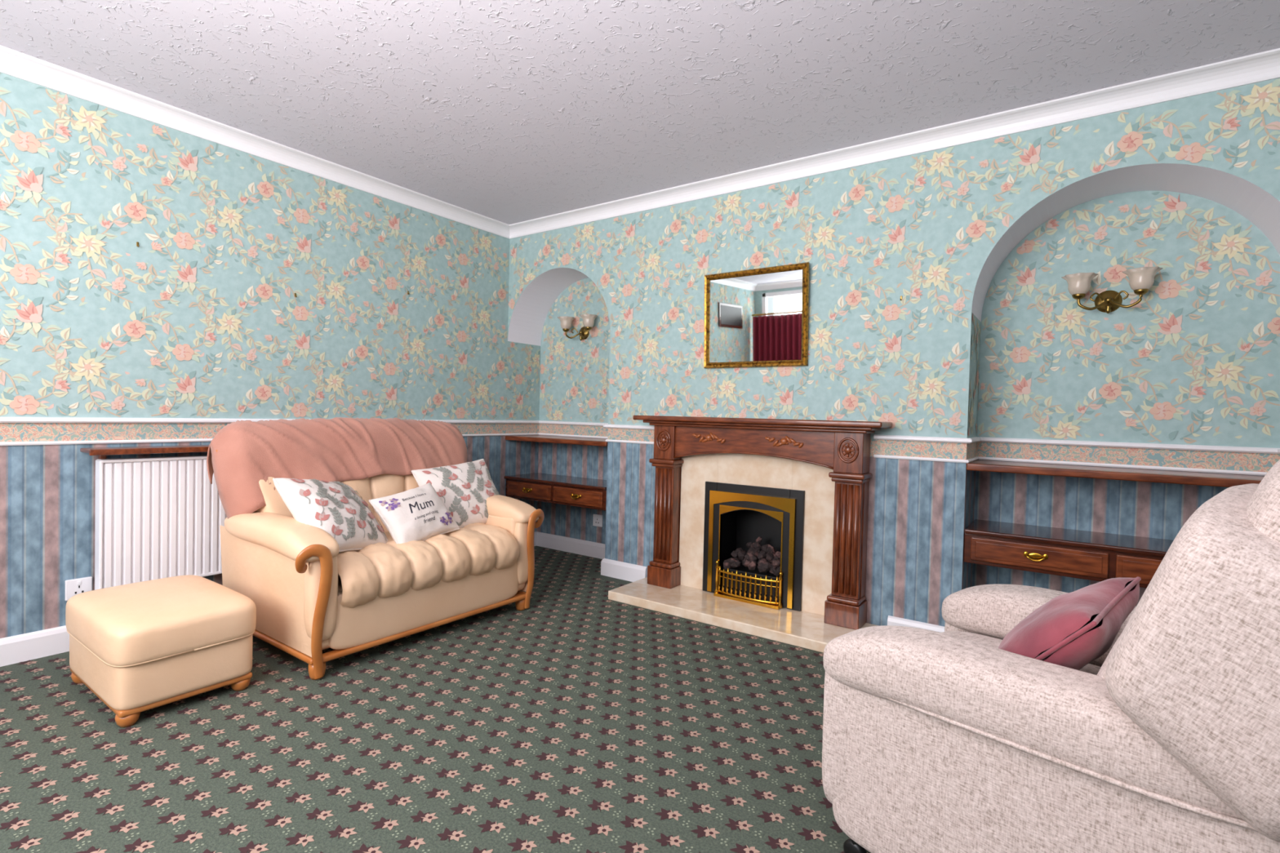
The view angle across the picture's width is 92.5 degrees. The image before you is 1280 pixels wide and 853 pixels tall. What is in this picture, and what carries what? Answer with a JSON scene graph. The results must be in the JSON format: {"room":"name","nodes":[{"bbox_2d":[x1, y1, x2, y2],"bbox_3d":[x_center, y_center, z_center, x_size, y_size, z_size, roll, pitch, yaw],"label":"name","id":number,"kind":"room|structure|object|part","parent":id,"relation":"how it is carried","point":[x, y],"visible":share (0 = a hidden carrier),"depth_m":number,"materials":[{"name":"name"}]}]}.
{"room":"living room","nodes":[
{"label":"living room","id":0,"kind":"room"},
{"bbox_2d":[0,72,540,638],"bbox_3d":[-2.127,-0.251,2.891,0.001,2.380,4.640,2,1,35],"label":"wall","id":1,"kind":"structure","parent":0,"point":[47,492],"depth_m":2.84,"materials":[{"name":"teal paper"}]},
{"bbox_2d":[64,576,92,600],"bbox_3d":[-2.370,0.685,2.587,0.017,0.086,0.086,2,1,35],"label":"wall socket","id":2,"kind":"object","parent":1,"relation":"attached to","point":[73,587],"visible":0.82,"depth_m":2.58,"materials":[{"name":"white plastic"}]},
{"bbox_2d":[80,444,208,458],"bbox_3d":[-2.019,0.115,2.931,0.150,0.051,0.972,2,1,35],"label":"shelf","id":3,"kind":"object","parent":1,"relation":"attached to","point":[102,452],"depth_m":2.65,"materials":[{"name":"brown wood"}]},
{"bbox_2d":[94,455,226,590],"bbox_3d":[-2.042,0.538,2.963,0.104,0.803,0.910,2,1,35],"label":"radiator","id":4,"kind":"object","parent":1,"relation":"attached to","point":[156,517],"visible":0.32,"depth_m":2.72,"materials":[{"name":"white metal"}]},
{"bbox_3d":[-2.284,0.422,2.584,0.065,0.560,0.012,2,1,35],"label":"panel","id":5,"kind":"part","parent":4,"relation":"part of","materials":[{"name":"white metal"}]},
{"bbox_2d":[97,455,207,462],"bbox_3d":[-2.024,0.144,2.933,0.065,0.013,0.875,2,1,35],"label":"grille","id":6,"kind":"object","parent":4,"relation":"attached to","point":[189,459],"depth_m":2.74,"materials":[{"name":"white metal"}]},
{"bbox_2d":[0,76,540,419],"bbox_3d":[-2.116,-0.704,2.878,0.003,1.323,4.632,2,1,35],"label":"print","id":7,"kind":"object","parent":1,"relation":"attached to","point":[91,243],"visible":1,"depth_m":2.95,"materials":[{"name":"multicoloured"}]},
{"bbox_2d":[0,433,653,445],"bbox_3d":[-1.573,0.088,2.498,1.380,0.014,4.640,2,1,35],"label":"trim","id":8,"kind":"structure","parent":1,"relation":"attached to","point":[103,442],"depth_m":2.80,"materials":[{"name":"white paint"}]},
{"bbox_2d":[0,417,654,430],"bbox_3d":[-1.571,-0.005,2.496,1.380,0.023,4.640,2,1,35],"label":"trim","id":9,"kind":"structure","parent":1,"relation":"attached to","point":[2,420],"depth_m":2.89,"materials":[{"name":"white paint"}]},
{"bbox_2d":[0,546,870,852],"bbox_3d":[-0.038,1.023,1.411,5.200,0.001,4.640,2,1,35],"label":"floor","id":10,"kind":"structure","parent":0,"point":[51,833],"depth_m":1.91,"materials":[{"name":"green carpet"}]},
{"bbox_2d":[65,574,256,728],"bbox_3d":[-1.775,0.785,2.270,0.628,0.352,0.436,2,1,35],"label":"footstool","id":11,"kind":"object","parent":10,"relation":"on","point":[144,646],"visible":1,"depth_m":2.10,"materials":[{"name":"beige leather"}]},
{"bbox_2d":[65,574,256,666],"bbox_3d":[-1.773,0.696,2.268,0.628,0.172,0.436,2,1,35],"label":"cushion","id":12,"kind":"object","parent":11,"relation":"on","point":[175,621],"depth_m":2.12,"materials":[{"name":"beige leather"}]},
{"bbox_3d":[-1.778,0.911,2.273,0.576,0.024,0.390,2,1,35],"label":"rail","id":13,"kind":"part","parent":11,"relation":"part of","materials":[{"name":"brown wood"}]},
{"bbox_2d":[215,449,544,679],"bbox_3d":[-1.210,0.487,3.015,0.869,0.944,1.317,2,1,35],"label":"sofa","id":14,"kind":"object","parent":10,"relation":"on","point":[309,597],"visible":0.68,"depth_m":2.60,"materials":[{"name":"beige leather"}]},
{"bbox_3d":[-1.580,0.665,2.556,0.800,0.410,0.024,2,1,35],"label":"panel","id":15,"kind":"part","parent":14,"relation":"part of","materials":[{"name":"beige leather"}]},
{"bbox_3d":[-1.556,0.886,2.567,0.780,0.024,0.042,2,1,35],"label":"rail","id":16,"kind":"part","parent":14,"relation":"part of","materials":[{"name":"brown wood"}]},
{"bbox_3d":[-1.230,0.701,2.303,0.058,0.524,0.133,2,1,35],"label":"arm scroll trim","id":17,"kind":"part","parent":14,"relation":"part of","materials":[{"name":"brown wood"}]},
{"bbox_2d":[272,478,388,553],"bbox_3d":[-1.325,0.392,2.666,0.310,0.358,0.481,2,1,13],"label":"floral cushion","id":18,"kind":"object","parent":14,"relation":"on","point":[333,507],"visible":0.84,"depth_m":2.56,"materials":[{"name":"beige fabric"}]},
{"bbox_2d":[291,478,386,541],"bbox_3d":[-1.285,0.348,2.664,0.362,0.060,0.383,47,3,16],"label":"print","id":19,"kind":"object","parent":18,"relation":"attached to","point":[333,507],"depth_m":2.58,"materials":[{"name":"multicoloured"}]},
{"bbox_3d":[-1.421,0.419,3.167,0.345,0.824,1.285,2,1,35],"label":"backrest","id":20,"kind":"part","parent":14,"relation":"part of","materials":[{"name":"beige leather"}]},
{"bbox_2d":[206,417,467,519],"bbox_3d":[-1.468,0.191,3.175,0.349,0.478,1.299,2,1,35],"label":"throw blanket","id":21,"kind":"object","parent":14,"relation":"on","point":[339,449],"visible":0.95,"depth_m":2.93,"materials":[{"name":"pink fabric"}]},
{"bbox_2d":[368,482,459,543],"bbox_3d":[-1.065,0.423,2.918,0.213,0.270,0.377,2,1,27],"label":"cushion","id":22,"kind":"object","parent":14,"relation":"on","point":[418,513],"visible":0.98,"depth_m":2.85,"materials":[{"name":"beige fabric"}]},
{"bbox_2d":[378,497,453,525],"bbox_3d":[-1.044,0.399,2.894,0.032,0.231,0.304,-44,-13,28],"label":"print","id":23,"kind":"object","parent":22,"relation":"attached to","point":[395,511],"depth_m":2.85,"materials":[{"name":"purple"}]},
{"bbox_3d":[-0.944,0.770,2.808,0.090,0.240,1.000,2,1,35],"label":"panel","id":24,"kind":"part","parent":14,"relation":"part of","materials":[{"name":"beige leather"}]},
{"bbox_3d":[-0.928,0.897,2.797,0.047,0.024,1.110,2,1,35],"label":"rail","id":25,"kind":"part","parent":14,"relation":"part of","materials":[{"name":"brown wood"}]},
{"bbox_2d":[336,522,519,608],"bbox_3d":[-1.159,0.612,2.961,0.715,0.217,0.930,2,1,35],"label":"seat cushion","id":26,"kind":"object","parent":14,"relation":"on","point":[379,575],"depth_m":2.71,"materials":[{"name":"beige leather"}]},
{"bbox_2d":[411,458,498,528],"bbox_3d":[-0.961,0.377,3.316,0.275,0.376,0.474,3,2,44],"label":"floral cushion","id":27,"kind":"object","parent":14,"relation":"on","point":[464,489],"visible":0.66,"depth_m":3.25,"materials":[{"name":"beige fabric"}]},
{"bbox_3d":[-0.917,0.883,3.466,0.780,0.024,0.042,2,1,35],"label":"rail","id":28,"kind":"part","parent":14,"relation":"part of","materials":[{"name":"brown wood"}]},
{"bbox_3d":[-0.915,0.661,3.491,0.800,0.410,0.024,2,1,35],"label":"panel","id":29,"kind":"part","parent":14,"relation":"part of","materials":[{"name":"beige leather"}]},
{"bbox_3d":[-0.561,0.697,3.244,0.058,0.524,0.133,2,1,35],"label":"arm scroll trim","id":30,"kind":"part","parent":14,"relation":"part of","materials":[{"name":"brown wood"}]},
{"bbox_2d":[0,548,867,852],"bbox_3d":[-0.061,1.021,1.417,5.126,0.001,4.582,2,1,35],"label":"carpet pattern","id":31,"kind":"object","parent":10,"relation":"on","point":[409,842],"visible":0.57,"depth_m":1.89,"materials":[{"name":"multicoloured carpet"}]},
{"bbox_2d":[608,415,892,653],"bbox_3d":[0.581,0.476,3.288,1.400,1.042,0.620,2,1,35],"label":"fireplace","id":32,"kind":"object","parent":10,"relation":"on","point":[761,525],"visible":0.99,"depth_m":3.23,"materials":[{"name":"brown wood"}]},
{"bbox_3d":[0.399,0.627,3.477,0.075,0.625,0.016,2,1,35],"label":"panel","id":33,"kind":"part","parent":32,"relation":"part of","materials":[{"name":"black metal"}]},
{"bbox_3d":[0.431,0.839,3.421,0.024,0.195,0.024,2,1,35],"label":"fret post","id":34,"kind":"part","parent":32,"relation":"part of","materials":[{"name":"gold metal"}]},
{"bbox_3d":[0.575,0.922,3.305,0.374,0.014,0.040,2,1,35],"label":"fret rail","id":35,"kind":"part","parent":32,"relation":"part of","materials":[{"name":"gold metal"}]},
{"bbox_3d":[0.578,0.807,3.302,0.374,0.014,0.040,2,1,35],"label":"fret rail","id":36,"kind":"part","parent":32,"relation":"part of","materials":[{"name":"gold metal"}]},
{"bbox_3d":[0.577,0.837,3.303,0.372,0.006,0.032,2,1,35],"label":"fret rail","id":37,"kind":"part","parent":32,"relation":"part of","materials":[{"name":"gold metal"}]},
{"bbox_3d":[0.611,0.367,3.325,0.430,0.090,0.016,2,1,35],"label":"panel","id":38,"kind":"part","parent":32,"relation":"part of","materials":[{"name":"black metal"}]},
{"bbox_3d":[0.594,-0.010,3.279,1.300,0.015,0.174,2,1,35],"label":"cornice","id":39,"kind":"part","parent":32,"relation":"part of","materials":[{"name":"brown wood"}]},
{"bbox_3d":[0.601,0.005,3.290,1.240,0.015,0.149,2,1,35],"label":"cornice","id":40,"kind":"part","parent":32,"relation":"part of","materials":[{"name":"brown wood"}]},
{"bbox_2d":[632,415,892,427],"bbox_3d":[0.586,-0.031,3.267,1.400,0.027,0.204,2,1,35],"label":"mantel shelf","id":41,"kind":"object","parent":32,"relation":"attached to","point":[655,420],"depth_m":3.16,"materials":[{"name":"brown wood"}]},
{"bbox_3d":[0.735,0.851,3.204,0.024,0.195,0.024,2,1,35],"label":"fret post","id":42,"kind":"part","parent":32,"relation":"part of","materials":[{"name":"gold metal"}]},
{"bbox_3d":[0.810,0.643,3.184,0.075,0.625,0.016,2,1,35],"label":"panel","id":43,"kind":"part","parent":32,"relation":"part of","materials":[{"name":"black metal"}]},
{"bbox_2d":[822,459,1279,852],"bbox_3d":[1.028,0.537,1.368,0.904,1.025,0.936,0,2,-40],"label":"armchair","id":44,"kind":"object","parent":10,"relation":"on","point":[1167,740],"visible":0.98,"depth_m":1.06,"materials":[{"name":"beige fabric"}]},
{"bbox_3d":[0.513,0.714,1.486,0.140,0.400,0.090,0,2,-40],"label":"arm","id":45,"kind":"part","parent":44,"relation":"part of"},
{"bbox_3d":[1.007,0.718,1.894,0.140,0.400,0.090,0,2,-40],"label":"arm","id":46,"kind":"part","parent":44,"relation":"part of"},
{"bbox_2d":[942,631,1101,675],"bbox_3d":[0.943,0.670,1.469,0.470,0.170,0.620,0,2,-40],"label":"seat cushion","id":47,"kind":"object","parent":44,"relation":"on","point":[988,641],"depth_m":1.69,"materials":[{"name":"beige fabric"}]},
{"bbox_3d":[1.248,0.775,1.609,0.130,0.410,0.780,0,2,-40],"label":"panel","id":48,"kind":"part","parent":44,"relation":"part of","materials":[{"name":"beige fabric"}]},
{"bbox_3d":[0.748,0.771,1.195,0.130,0.410,0.780,0,2,-40],"label":"panel","id":49,"kind":"part","parent":44,"relation":"part of","materials":[{"name":"beige fabric"}]},
{"bbox_2d":[998,576,1141,670],"bbox_3d":[0.945,0.487,1.390,0.375,0.296,0.248,0,2,-40],"label":"velvet cushion","id":50,"kind":"object","parent":44,"relation":"on","point":[1073,629],"visible":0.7,"depth_m":1.28,"materials":[{"name":"pink fabric"}]},
{"bbox_2d":[1097,633,1121,679],"bbox_3d":[1.113,0.499,1.265,0.580,0.280,0.180,0,22,-40],"label":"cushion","id":51,"kind":"object","parent":44,"relation":"on","point":[1101,673],"depth_m":1.16,"materials":[{"name":"beige fabric"}]},
{"bbox_2d":[1246,459,1279,542],"bbox_3d":[1.253,0.181,1.099,0.770,0.269,0.223,0,22,-40],"label":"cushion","id":52,"kind":"object","parent":44,"relation":"on","point":[1263,500],"depth_m":0.92,"materials":[{"name":"beige fabric"}]},
{"bbox_2d":[0,0,1279,224],"bbox_3d":[-0.078,-1.356,1.222,5.200,0.001,4.300,2,1,35],"label":"ceiling","id":53,"kind":"structure","parent":0,"point":[509,112],"depth_m":2.35,"materials":[{"name":"white paint"}]},
{"bbox_2d":[507,78,1279,626],"bbox_3d":[1.235,-0.173,3.137,5.200,2.380,0.344,2,1,35],"label":"wall","id":54,"kind":"structure","parent":0,"point":[934,229],"depth_m":2.89,"materials":[{"name":"teal paper"}]},
{"bbox_2d":[0,531,647,666],"bbox_3d":[-1.630,0.906,2.542,1.290,0.107,4.640,2,1,35],"label":"baseboard","id":55,"kind":"structure","parent":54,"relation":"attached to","point":[15,649],"depth_m":2.56,"materials":[{"name":"white paint"}]},
{"bbox_2d":[504,472,606,511],"bbox_3d":[-0.520,0.455,4.366,0.951,0.155,0.374,2,1,35],"label":"drawer unit","id":56,"kind":"object","parent":54,"relation":"attached to","point":[583,492],"visible":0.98,"depth_m":4.25,"materials":[{"name":"brown wood"}]},
{"bbox_3d":[-0.801,0.457,4.369,0.396,0.070,0.006,2,1,35],"label":"drawer panel","id":57,"kind":"part","parent":56,"relation":"part of","materials":[{"name":"brown wood"}]},
{"bbox_3d":[-0.795,0.457,4.376,0.436,0.104,0.016,2,1,35],"label":"drawer","id":58,"kind":"part","parent":56,"relation":"part of","materials":[{"name":"brown wood"}]},
{"bbox_3d":[-0.426,0.471,4.102,0.396,0.070,0.006,2,1,35],"label":"drawer panel","id":59,"kind":"part","parent":56,"relation":"part of","materials":[{"name":"brown wood"}]},
{"bbox_3d":[-0.420,0.471,4.110,0.436,0.104,0.016,2,1,35],"label":"drawer","id":60,"kind":"part","parent":56,"relation":"part of","materials":[{"name":"brown wood"}]},
{"bbox_2d":[505,435,607,446],"bbox_3d":[-0.504,0.098,4.368,0.951,0.032,0.350,2,1,35],"label":"shelf","id":61,"kind":"object","parent":54,"relation":"attached to","point":[539,438],"visible":0.84,"depth_m":4.26,"materials":[{"name":"brown wood"}]},
{"bbox_2d":[539,280,610,422],"bbox_3d":[-0.386,-0.557,4.496,0.955,1.047,0.003,2,1,35],"label":"print","id":62,"kind":"object","parent":54,"relation":"attached to","point":[593,403],"depth_m":4.54},
{"bbox_2d":[557,314,597,340],"bbox_3d":[-0.454,-0.714,4.455,0.353,0.170,0.148,2,1,35],"label":"wall sconce","id":63,"kind":"object","parent":54,"relation":"attached to","point":[588,319],"visible":1,"depth_m":4.47,"materials":[{"name":"white glass"}]},
{"bbox_3d":[-0.544,-0.758,4.512,0.128,0.088,0.128,2,1,13],"label":"lamp shade","id":64,"kind":"part","parent":63,"relation":"part of","materials":[{"name":"white glass"}]},
{"bbox_3d":[-0.492,-0.672,4.495,0.127,0.056,0.025,2,1,13],"label":"arm","id":65,"kind":"part","parent":63,"relation":"part of","materials":[{"name":"gold metal"}]},
{"bbox_3d":[-0.406,-0.669,4.434,0.025,0.056,0.127,1,1,-32],"label":"arm","id":66,"kind":"part","parent":63,"relation":"part of","materials":[{"name":"gold metal"}]},
{"bbox_3d":[-0.368,-0.751,4.387,0.128,0.088,0.128,1,1,-32],"label":"lamp shade","id":67,"kind":"part","parent":63,"relation":"part of","materials":[{"name":"white glass"}]},
{"bbox_2d":[592,514,603,527],"bbox_3d":[-0.306,0.681,4.436,0.086,0.086,0.017,2,1,35],"label":"wall socket","id":68,"kind":"object","parent":54,"relation":"attached to","point":[597,520],"visible":1,"depth_m":4.43,"materials":[{"name":"white paint"}]},
{"bbox_2d":[0,44,1279,239],"bbox_3d":[-0.079,-1.318,1.223,5.200,0.074,4.300,2,1,35],"label":"trim","id":69,"kind":"structure","parent":54,"relation":"attached to","point":[1263,66],"depth_m":2.82,"materials":[{"name":"white paint"}]},
{"bbox_2d":[703,262,809,368],"bbox_3d":[0.617,-0.590,3.333,0.610,0.530,0.045,2,1,35],"label":"wall mirror","id":70,"kind":"object","parent":54,"relation":"attached to","point":[755,317],"visible":1,"depth_m":3.32,"materials":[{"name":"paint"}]},
{"bbox_2d":[508,78,1279,435],"bbox_3d":[1.146,-0.625,2.990,5.196,1.324,0.003,2,1,35],"label":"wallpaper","id":71,"kind":"structure","parent":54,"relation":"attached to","point":[923,228],"depth_m":3.01,"materials":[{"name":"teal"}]},
{"bbox_2d":[887,615,944,632],"bbox_3d":[-0.037,0.969,1.410,5.200,0.107,4.640,2,1,35],"label":"baseboard","id":72,"kind":"structure","parent":54,"relation":"attached to","point":[891,620],"depth_m":2.88,"materials":[{"name":"white paint"}]},
{"bbox_2d":[968,314,981,435],"bbox_3d":[1.582,-0.232,2.893,0.003,0.563,0.339,2,1,35],"label":"print","id":73,"kind":"object","parent":54,"relation":"attached to","point":[977,380],"depth_m":2.88},
{"bbox_2d":[963,519,1173,588],"bbox_3d":[1.986,0.555,2.585,1.064,0.155,0.374,2,1,35],"label":"drawer unit","id":74,"kind":"object","parent":54,"relation":"attached to","point":[1094,556],"visible":0.56,"depth_m":2.58,"materials":[{"name":"brown wood"}]},
{"bbox_3d":[1.681,0.551,2.601,0.056,0.028,0.006,2,1,35],"label":"handle plate","id":75,"kind":"part","parent":74,"relation":"part of","materials":[{"name":"gold metal"}]},
{"bbox_3d":[1.675,0.557,2.593,0.077,0.026,0.025,2,1,35],"label":"handle","id":76,"kind":"part","parent":74,"relation":"part of","materials":[{"name":"gold metal"}]},
{"bbox_3d":[1.683,0.555,2.604,0.453,0.070,0.006,2,1,35],"label":"drawer panel","id":77,"kind":"part","parent":74,"relation":"part of","materials":[{"name":"brown wood"}]},
{"bbox_3d":[1.688,0.555,2.612,0.493,0.104,0.016,2,1,35],"label":"drawer","id":78,"kind":"part","parent":74,"relation":"part of","materials":[{"name":"brown wood"}]},
{"bbox_3d":[2.109,0.572,2.312,0.493,0.104,0.016,2,1,35],"label":"drawer","id":79,"kind":"part","parent":74,"relation":"part of","materials":[{"name":"brown wood"}]},
{"bbox_3d":[2.104,0.572,2.305,0.453,0.070,0.006,2,1,35],"label":"drawer panel","id":80,"kind":"part","parent":74,"relation":"part of","materials":[{"name":"brown wood"}]},
{"bbox_2d":[1061,266,1162,313],"bbox_3d":[2.051,-0.584,2.676,0.353,0.170,0.148,2,1,35],"label":"wall sconce","id":81,"kind":"object","parent":54,"relation":"attached to","point":[1142,278],"visible":1,"depth_m":2.69,"materials":[{"name":"white glass"}]},
{"bbox_3d":[1.960,-0.629,2.733,0.128,0.088,0.128,1,1,-32],"label":"lamp shade","id":82,"kind":"part","parent":81,"relation":"part of","materials":[{"name":"white glass"}]},
{"bbox_3d":[2.013,-0.543,2.715,0.127,0.056,0.025,2,1,13],"label":"arm","id":83,"kind":"part","parent":81,"relation":"part of","materials":[{"name":"gold metal"}]},
{"bbox_3d":[2.098,-0.539,2.655,0.025,0.056,0.127,1,1,-32],"label":"arm","id":84,"kind":"part","parent":81,"relation":"part of","materials":[{"name":"gold metal"}]},
{"bbox_3d":[2.136,-0.622,2.608,0.128,0.088,0.128,2,1,13],"label":"lamp shade","id":85,"kind":"part","parent":81,"relation":"part of","materials":[{"name":"white glass"}]},
{"bbox_2d":[966,459,1264,487],"bbox_3d":[2.002,0.197,2.587,1.064,0.032,0.350,2,1,35],"label":"shelf","id":86,"kind":"object","parent":54,"relation":"attached to","point":[1223,480],"visible":0.95,"depth_m":2.49,"materials":[{"name":"brown wood"}]},
{"bbox_2d":[977,191,1279,443],"bbox_3d":[2.120,-0.474,2.715,1.069,1.082,0.003,2,1,35],"label":"print","id":87,"kind":"object","parent":54,"relation":"attached to","point":[1227,371],"visible":0.98,"depth_m":2.67},
{"label":"wall","id":88,"kind":"structure","parent":0,"visible":0},
{"bbox_2d":[873,454,1266,475],"bbox_3d":[-0.017,0.150,1.393,5.200,0.014,4.640,2,1,35],"label":"trim","id":89,"kind":"structure","parent":88,"relation":"attached to","point":[1175,468],"depth_m":2.77,"materials":[{"name":"white paint"}]},
{"bbox_2d":[873,434,1279,453],"bbox_3d":[-0.015,0.057,1.391,5.200,0.023,4.640,2,1,35],"label":"trim","id":90,"kind":"structure","parent":88,"relation":"attached to","point":[938,439],"depth_m":2.75,"materials":[{"name":"white paint"}]}
]}

